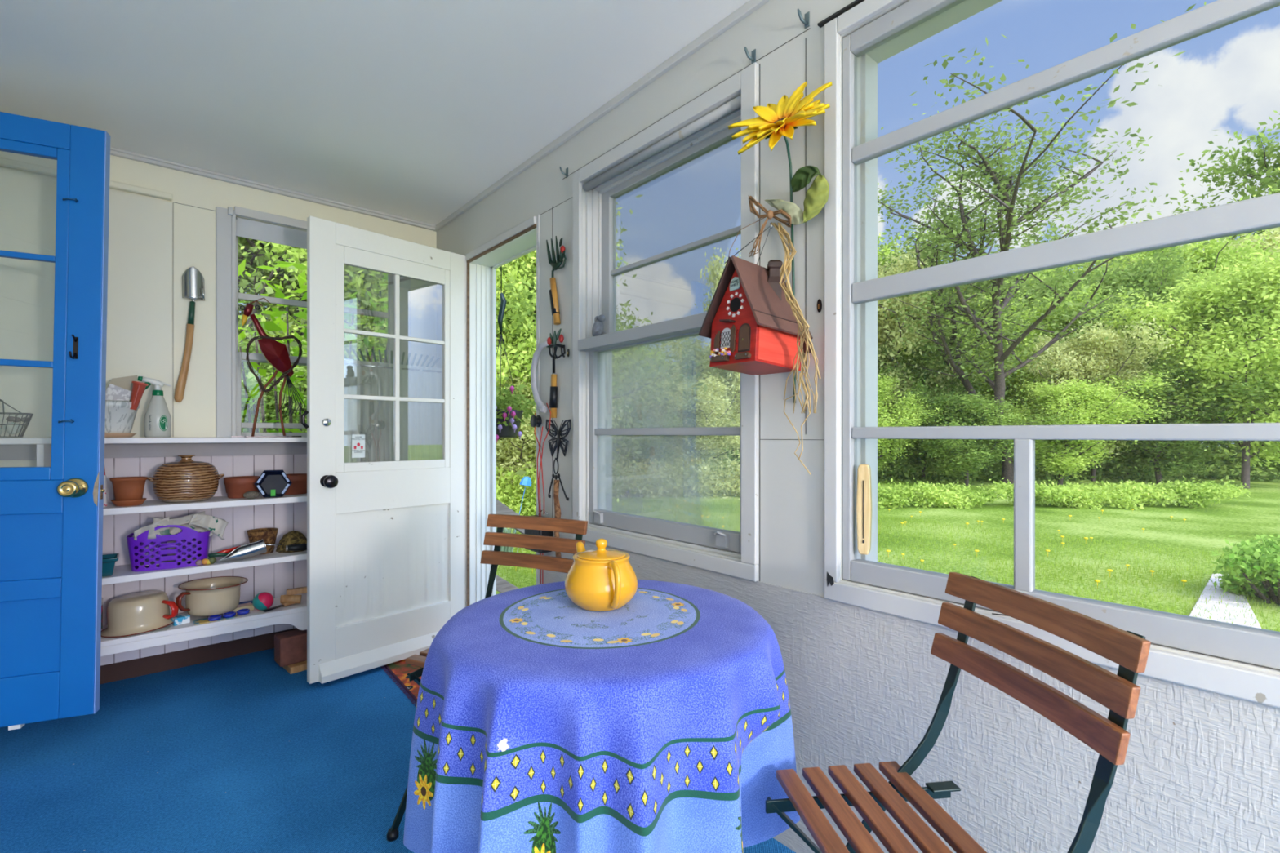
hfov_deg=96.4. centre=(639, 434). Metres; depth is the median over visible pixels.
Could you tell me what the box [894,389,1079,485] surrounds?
shrub
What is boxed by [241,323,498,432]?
shrub
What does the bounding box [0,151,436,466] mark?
wall
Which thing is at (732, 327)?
shutter
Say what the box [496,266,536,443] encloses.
hanging basket
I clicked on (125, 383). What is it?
paper bag
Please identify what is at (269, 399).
shrub
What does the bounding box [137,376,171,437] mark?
spray bottle
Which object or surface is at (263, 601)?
ball
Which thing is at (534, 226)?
trim
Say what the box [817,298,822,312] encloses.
latch plate
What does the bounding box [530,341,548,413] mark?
handle
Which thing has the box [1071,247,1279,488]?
tree
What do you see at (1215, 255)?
tree
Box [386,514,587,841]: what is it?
folding chair
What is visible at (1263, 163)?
tree
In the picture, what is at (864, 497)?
thermometer
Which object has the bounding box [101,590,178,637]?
pot
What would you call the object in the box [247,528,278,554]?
pot
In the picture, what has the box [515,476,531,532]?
marker
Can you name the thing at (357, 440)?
window sticker
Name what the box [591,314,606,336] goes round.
rabbit
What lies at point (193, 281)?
trowel
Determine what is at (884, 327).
tree
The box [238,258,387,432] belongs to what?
foliage
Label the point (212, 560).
balls
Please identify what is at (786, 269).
bow
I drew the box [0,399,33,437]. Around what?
wire basket
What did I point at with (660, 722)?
tablecloth
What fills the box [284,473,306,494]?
flower pot
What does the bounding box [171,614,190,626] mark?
box
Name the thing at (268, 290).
tree
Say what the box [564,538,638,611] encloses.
teapot
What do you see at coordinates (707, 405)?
shrub
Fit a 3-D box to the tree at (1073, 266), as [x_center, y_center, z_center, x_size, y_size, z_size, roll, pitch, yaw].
[19.064,-4.716,31.233,13.886,12.554,14.415,0,0,4]
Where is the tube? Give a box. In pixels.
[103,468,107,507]
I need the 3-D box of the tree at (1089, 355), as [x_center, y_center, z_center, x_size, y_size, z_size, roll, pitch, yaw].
[15.404,-1.125,18.920,4.673,5.353,4.722,0,0,-11]
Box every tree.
[238,236,367,347]
[238,236,527,475]
[238,240,529,407]
[496,249,536,505]
[497,284,707,490]
[697,338,739,447]
[704,248,741,448]
[877,1,1249,484]
[877,195,983,359]
[877,240,991,475]
[877,337,1012,479]
[895,267,1062,442]
[968,280,1120,423]
[970,231,1128,448]
[992,262,1197,396]
[1019,314,1191,481]
[1022,217,1279,354]
[1035,242,1255,475]
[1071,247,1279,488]
[1076,167,1279,470]
[1152,110,1279,257]
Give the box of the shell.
[4,422,19,434]
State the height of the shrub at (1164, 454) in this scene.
3.860 m
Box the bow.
[728,195,821,475]
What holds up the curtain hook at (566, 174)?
attached to the wall at (1200, 771)
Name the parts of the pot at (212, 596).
handle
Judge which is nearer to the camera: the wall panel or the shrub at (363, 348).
the wall panel
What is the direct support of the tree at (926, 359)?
on the ground at (1206, 528)
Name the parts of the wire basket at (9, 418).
handle, handle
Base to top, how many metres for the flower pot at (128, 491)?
0.113 m
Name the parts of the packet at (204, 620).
paint cap, paint cap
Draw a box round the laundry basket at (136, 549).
[126,524,210,571]
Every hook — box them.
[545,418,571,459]
[559,166,568,177]
[744,46,755,63]
[797,8,809,28]
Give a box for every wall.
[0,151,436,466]
[436,0,1279,852]
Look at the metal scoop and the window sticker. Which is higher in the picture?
the window sticker
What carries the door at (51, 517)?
in the wall
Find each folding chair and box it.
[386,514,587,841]
[765,572,1151,852]
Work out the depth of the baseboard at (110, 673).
2.71 m
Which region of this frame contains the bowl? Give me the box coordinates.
[152,476,218,502]
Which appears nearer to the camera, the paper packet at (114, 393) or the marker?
the paper packet at (114, 393)
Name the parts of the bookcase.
panel, rail, shelf, shelf, panel, shelf, shelf, paint cap, blue strip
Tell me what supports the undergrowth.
on the ground at (1206, 528)
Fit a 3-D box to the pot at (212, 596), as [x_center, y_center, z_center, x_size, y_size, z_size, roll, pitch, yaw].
[-1.903,0.723,2.552,0.261,0.134,0.252,0,0,-41]
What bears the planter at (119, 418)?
on the bookcase
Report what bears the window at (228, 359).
in the wall at (193, 228)
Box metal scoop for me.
[214,538,282,563]
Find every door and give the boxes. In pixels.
[0,111,110,730]
[301,215,466,684]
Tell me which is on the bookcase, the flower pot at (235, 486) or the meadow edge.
the flower pot at (235, 486)
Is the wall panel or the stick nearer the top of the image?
the wall panel
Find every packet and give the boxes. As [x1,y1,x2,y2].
[105,383,131,401]
[192,611,237,625]
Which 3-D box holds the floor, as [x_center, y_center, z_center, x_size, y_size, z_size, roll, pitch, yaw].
[-0.261,1.160,0.568,2.490,0.120,6.000,0,0,-41]
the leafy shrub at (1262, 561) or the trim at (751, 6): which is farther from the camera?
the leafy shrub at (1262, 561)
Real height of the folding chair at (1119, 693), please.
0.828 m
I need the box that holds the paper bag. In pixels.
[105,375,137,401]
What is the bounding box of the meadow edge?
[695,453,740,499]
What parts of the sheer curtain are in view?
curtain rod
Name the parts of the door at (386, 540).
knob, drip rail, panel, sash, pane, pane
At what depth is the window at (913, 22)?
1.24 m
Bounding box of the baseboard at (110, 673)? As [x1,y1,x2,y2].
[99,627,297,684]
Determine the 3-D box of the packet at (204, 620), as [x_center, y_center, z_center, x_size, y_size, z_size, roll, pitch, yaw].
[-1.849,0.796,2.493,0.150,0.019,0.086,0,0,-44]
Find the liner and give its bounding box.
[275,530,306,552]
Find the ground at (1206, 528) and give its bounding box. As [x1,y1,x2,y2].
[496,442,1279,631]
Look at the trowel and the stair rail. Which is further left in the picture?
the trowel
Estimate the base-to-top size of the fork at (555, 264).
0.359 m
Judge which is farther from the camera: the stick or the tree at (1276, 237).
the tree at (1276, 237)
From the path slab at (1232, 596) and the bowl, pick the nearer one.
the bowl
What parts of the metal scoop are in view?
handle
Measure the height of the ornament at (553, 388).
0.358 m
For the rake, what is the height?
1.525 m
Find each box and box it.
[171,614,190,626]
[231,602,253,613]
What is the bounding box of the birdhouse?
[698,255,813,375]
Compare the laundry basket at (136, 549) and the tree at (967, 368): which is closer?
the laundry basket at (136, 549)
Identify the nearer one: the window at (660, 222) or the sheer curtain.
the window at (660, 222)
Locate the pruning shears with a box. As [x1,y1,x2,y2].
[208,546,239,558]
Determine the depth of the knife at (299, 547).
2.69 m
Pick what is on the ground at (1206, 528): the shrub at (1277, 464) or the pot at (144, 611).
the shrub at (1277, 464)
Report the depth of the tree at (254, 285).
8.36 m
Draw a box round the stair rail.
[496,499,524,593]
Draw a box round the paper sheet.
[143,626,170,633]
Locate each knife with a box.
[262,601,294,612]
[284,543,306,551]
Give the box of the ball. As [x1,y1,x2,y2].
[252,591,273,610]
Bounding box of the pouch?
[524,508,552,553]
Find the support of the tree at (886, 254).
on the ground at (1206, 528)
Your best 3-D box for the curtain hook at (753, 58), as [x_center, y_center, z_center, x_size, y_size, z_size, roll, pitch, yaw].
[0.308,-1.065,1.605,0.033,0.039,0.014,0,0,-35]
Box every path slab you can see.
[1189,600,1260,626]
[1197,586,1248,604]
[1205,573,1228,586]
[1230,622,1261,628]
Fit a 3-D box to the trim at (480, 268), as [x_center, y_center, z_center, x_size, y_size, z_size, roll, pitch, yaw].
[-0.632,0.091,2.807,0.120,2.017,0.700,0,0,-41]
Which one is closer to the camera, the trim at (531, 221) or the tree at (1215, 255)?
the trim at (531, 221)
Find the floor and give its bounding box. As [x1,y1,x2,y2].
[0,648,795,852]
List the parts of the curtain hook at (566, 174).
plate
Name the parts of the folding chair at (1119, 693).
leg, seat rail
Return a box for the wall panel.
[0,166,172,437]
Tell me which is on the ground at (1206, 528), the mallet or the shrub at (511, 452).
the shrub at (511, 452)
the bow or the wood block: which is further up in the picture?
the bow
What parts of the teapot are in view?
spout, lid, handle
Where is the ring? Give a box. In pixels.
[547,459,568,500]
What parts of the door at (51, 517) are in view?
panel, panel, sash, knob, strike plate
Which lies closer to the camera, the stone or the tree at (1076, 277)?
the stone
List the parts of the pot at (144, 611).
handle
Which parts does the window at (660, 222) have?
meeting rail, pane, sash, sash, pane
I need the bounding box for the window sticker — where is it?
[351,434,364,457]
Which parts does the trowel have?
handle, blade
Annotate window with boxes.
[216,205,410,437]
[573,62,758,581]
[824,0,1279,707]
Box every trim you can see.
[0,156,173,200]
[110,146,435,231]
[434,0,769,231]
[465,214,539,606]
[466,223,536,606]
[469,227,536,604]
[539,0,864,581]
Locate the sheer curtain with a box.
[344,359,442,462]
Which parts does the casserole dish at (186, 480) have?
handle, lid, handle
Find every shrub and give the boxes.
[238,324,360,432]
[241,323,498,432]
[496,341,536,529]
[695,372,740,470]
[877,373,942,471]
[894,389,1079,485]
[1004,363,1188,485]
[1025,359,1278,484]
[1186,352,1279,475]
[1203,533,1279,605]
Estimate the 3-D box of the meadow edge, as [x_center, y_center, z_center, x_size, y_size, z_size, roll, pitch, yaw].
[1.712,1.027,14.429,7.585,1.135,2.640,0,0,-2]
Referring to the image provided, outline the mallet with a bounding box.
[280,586,306,604]
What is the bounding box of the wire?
[724,222,773,264]
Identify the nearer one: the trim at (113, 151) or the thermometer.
the thermometer
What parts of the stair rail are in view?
rail, hand rail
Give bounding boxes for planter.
[102,553,119,577]
[104,400,139,437]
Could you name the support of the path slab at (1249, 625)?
on the ground at (1206, 528)
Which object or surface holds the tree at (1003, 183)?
on the ground at (1206, 528)
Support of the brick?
on the wood block
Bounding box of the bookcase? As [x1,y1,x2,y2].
[0,436,306,666]
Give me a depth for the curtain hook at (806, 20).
1.48 m
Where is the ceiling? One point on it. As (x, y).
(412, 109)
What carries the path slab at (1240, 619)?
on the ground at (1206, 528)
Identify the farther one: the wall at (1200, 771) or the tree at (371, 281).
the tree at (371, 281)
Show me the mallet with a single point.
(290, 597)
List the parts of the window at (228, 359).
sash, sash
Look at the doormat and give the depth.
2.58 m
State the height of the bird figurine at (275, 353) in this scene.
0.653 m
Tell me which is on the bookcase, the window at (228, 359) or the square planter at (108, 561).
the square planter at (108, 561)
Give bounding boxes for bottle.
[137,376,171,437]
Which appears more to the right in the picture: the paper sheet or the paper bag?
the paper sheet
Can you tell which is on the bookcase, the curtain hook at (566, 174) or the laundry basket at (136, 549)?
the laundry basket at (136, 549)
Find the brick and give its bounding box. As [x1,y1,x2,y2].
[274,629,306,666]
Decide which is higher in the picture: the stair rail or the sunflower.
the sunflower
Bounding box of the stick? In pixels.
[553,480,560,557]
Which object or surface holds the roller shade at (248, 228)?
attached to the window at (228, 359)
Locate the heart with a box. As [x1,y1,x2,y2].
[245,334,302,394]
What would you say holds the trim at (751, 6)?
attached to the wall at (1200, 771)
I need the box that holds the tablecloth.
[403,579,799,852]
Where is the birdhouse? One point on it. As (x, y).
(749, 322)
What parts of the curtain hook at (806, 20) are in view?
plate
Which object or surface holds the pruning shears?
on the bookcase
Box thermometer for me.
[856,464,871,555]
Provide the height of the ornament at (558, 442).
0.164 m
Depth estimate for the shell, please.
2.15 m
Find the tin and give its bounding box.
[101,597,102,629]
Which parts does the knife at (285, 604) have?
blade, handle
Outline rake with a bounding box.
[344,347,439,367]
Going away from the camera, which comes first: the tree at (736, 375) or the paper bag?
the paper bag
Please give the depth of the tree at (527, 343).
8.46 m
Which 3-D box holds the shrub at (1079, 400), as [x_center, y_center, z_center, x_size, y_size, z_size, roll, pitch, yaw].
[12.849,-0.204,17.265,4.844,3.515,4.666,0,0,20]
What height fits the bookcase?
0.962 m
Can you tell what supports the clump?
on the ground at (1206, 528)
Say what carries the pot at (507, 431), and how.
on the hanging basket at (509, 414)
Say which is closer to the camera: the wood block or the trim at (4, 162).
the trim at (4, 162)
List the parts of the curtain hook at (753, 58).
plate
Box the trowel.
[173,266,204,402]
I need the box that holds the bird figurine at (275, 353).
[231,297,305,437]
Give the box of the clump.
[496,527,524,553]
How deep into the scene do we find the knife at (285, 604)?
2.66 m
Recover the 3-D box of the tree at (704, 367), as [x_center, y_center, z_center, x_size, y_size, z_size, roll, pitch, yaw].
[2.874,-1.183,21.618,6.207,5.470,6.272,0,0,27]
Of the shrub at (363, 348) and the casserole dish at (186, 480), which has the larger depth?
the shrub at (363, 348)
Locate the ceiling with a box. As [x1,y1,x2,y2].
[0,0,749,225]
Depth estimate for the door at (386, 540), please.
2.69 m
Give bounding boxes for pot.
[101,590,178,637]
[109,476,147,506]
[175,576,248,616]
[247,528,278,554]
[496,409,523,437]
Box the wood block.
[283,660,306,674]
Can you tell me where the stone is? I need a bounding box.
[243,491,259,498]
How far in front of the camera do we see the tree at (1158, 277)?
20.57 m
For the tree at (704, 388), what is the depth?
12.09 m
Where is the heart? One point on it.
(290, 336)
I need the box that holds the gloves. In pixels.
[132,511,228,567]
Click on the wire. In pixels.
(771, 226)
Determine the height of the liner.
0.092 m
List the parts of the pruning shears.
handle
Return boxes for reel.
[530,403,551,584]
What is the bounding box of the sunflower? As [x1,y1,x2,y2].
[728,81,832,403]
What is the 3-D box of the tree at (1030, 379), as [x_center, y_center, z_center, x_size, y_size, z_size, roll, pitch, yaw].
[15.823,-2.460,22.948,5.925,8.035,6.150,0,0,34]
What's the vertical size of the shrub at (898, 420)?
4.017 m
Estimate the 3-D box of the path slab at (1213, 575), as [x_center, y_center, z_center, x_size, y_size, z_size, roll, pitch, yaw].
[6.160,1.554,6.022,0.914,0.052,0.238,0,0,-41]
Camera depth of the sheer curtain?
2.78 m
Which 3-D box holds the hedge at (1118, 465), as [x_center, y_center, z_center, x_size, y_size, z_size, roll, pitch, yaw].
[11.768,-0.302,19.712,32.789,3.894,6.072,0,0,1]
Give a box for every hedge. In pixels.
[700,387,1279,485]
[877,475,1252,510]
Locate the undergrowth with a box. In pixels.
[496,455,536,552]
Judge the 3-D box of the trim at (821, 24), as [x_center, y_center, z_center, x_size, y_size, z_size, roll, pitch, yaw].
[0.457,-0.320,1.448,0.014,1.459,2.790,0,0,-41]
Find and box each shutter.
[713,330,720,354]
[729,324,736,352]
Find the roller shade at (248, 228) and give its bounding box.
[227,206,306,248]
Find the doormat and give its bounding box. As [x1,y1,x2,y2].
[380,654,422,707]
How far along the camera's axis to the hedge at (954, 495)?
12.09 m
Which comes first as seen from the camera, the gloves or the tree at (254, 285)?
the gloves
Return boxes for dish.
[147,454,224,502]
[254,470,292,497]
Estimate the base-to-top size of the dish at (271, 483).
0.122 m
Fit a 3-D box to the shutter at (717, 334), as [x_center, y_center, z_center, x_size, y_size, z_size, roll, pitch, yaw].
[0.199,-0.235,1.477,0.005,0.064,0.016,5,-3,-38]

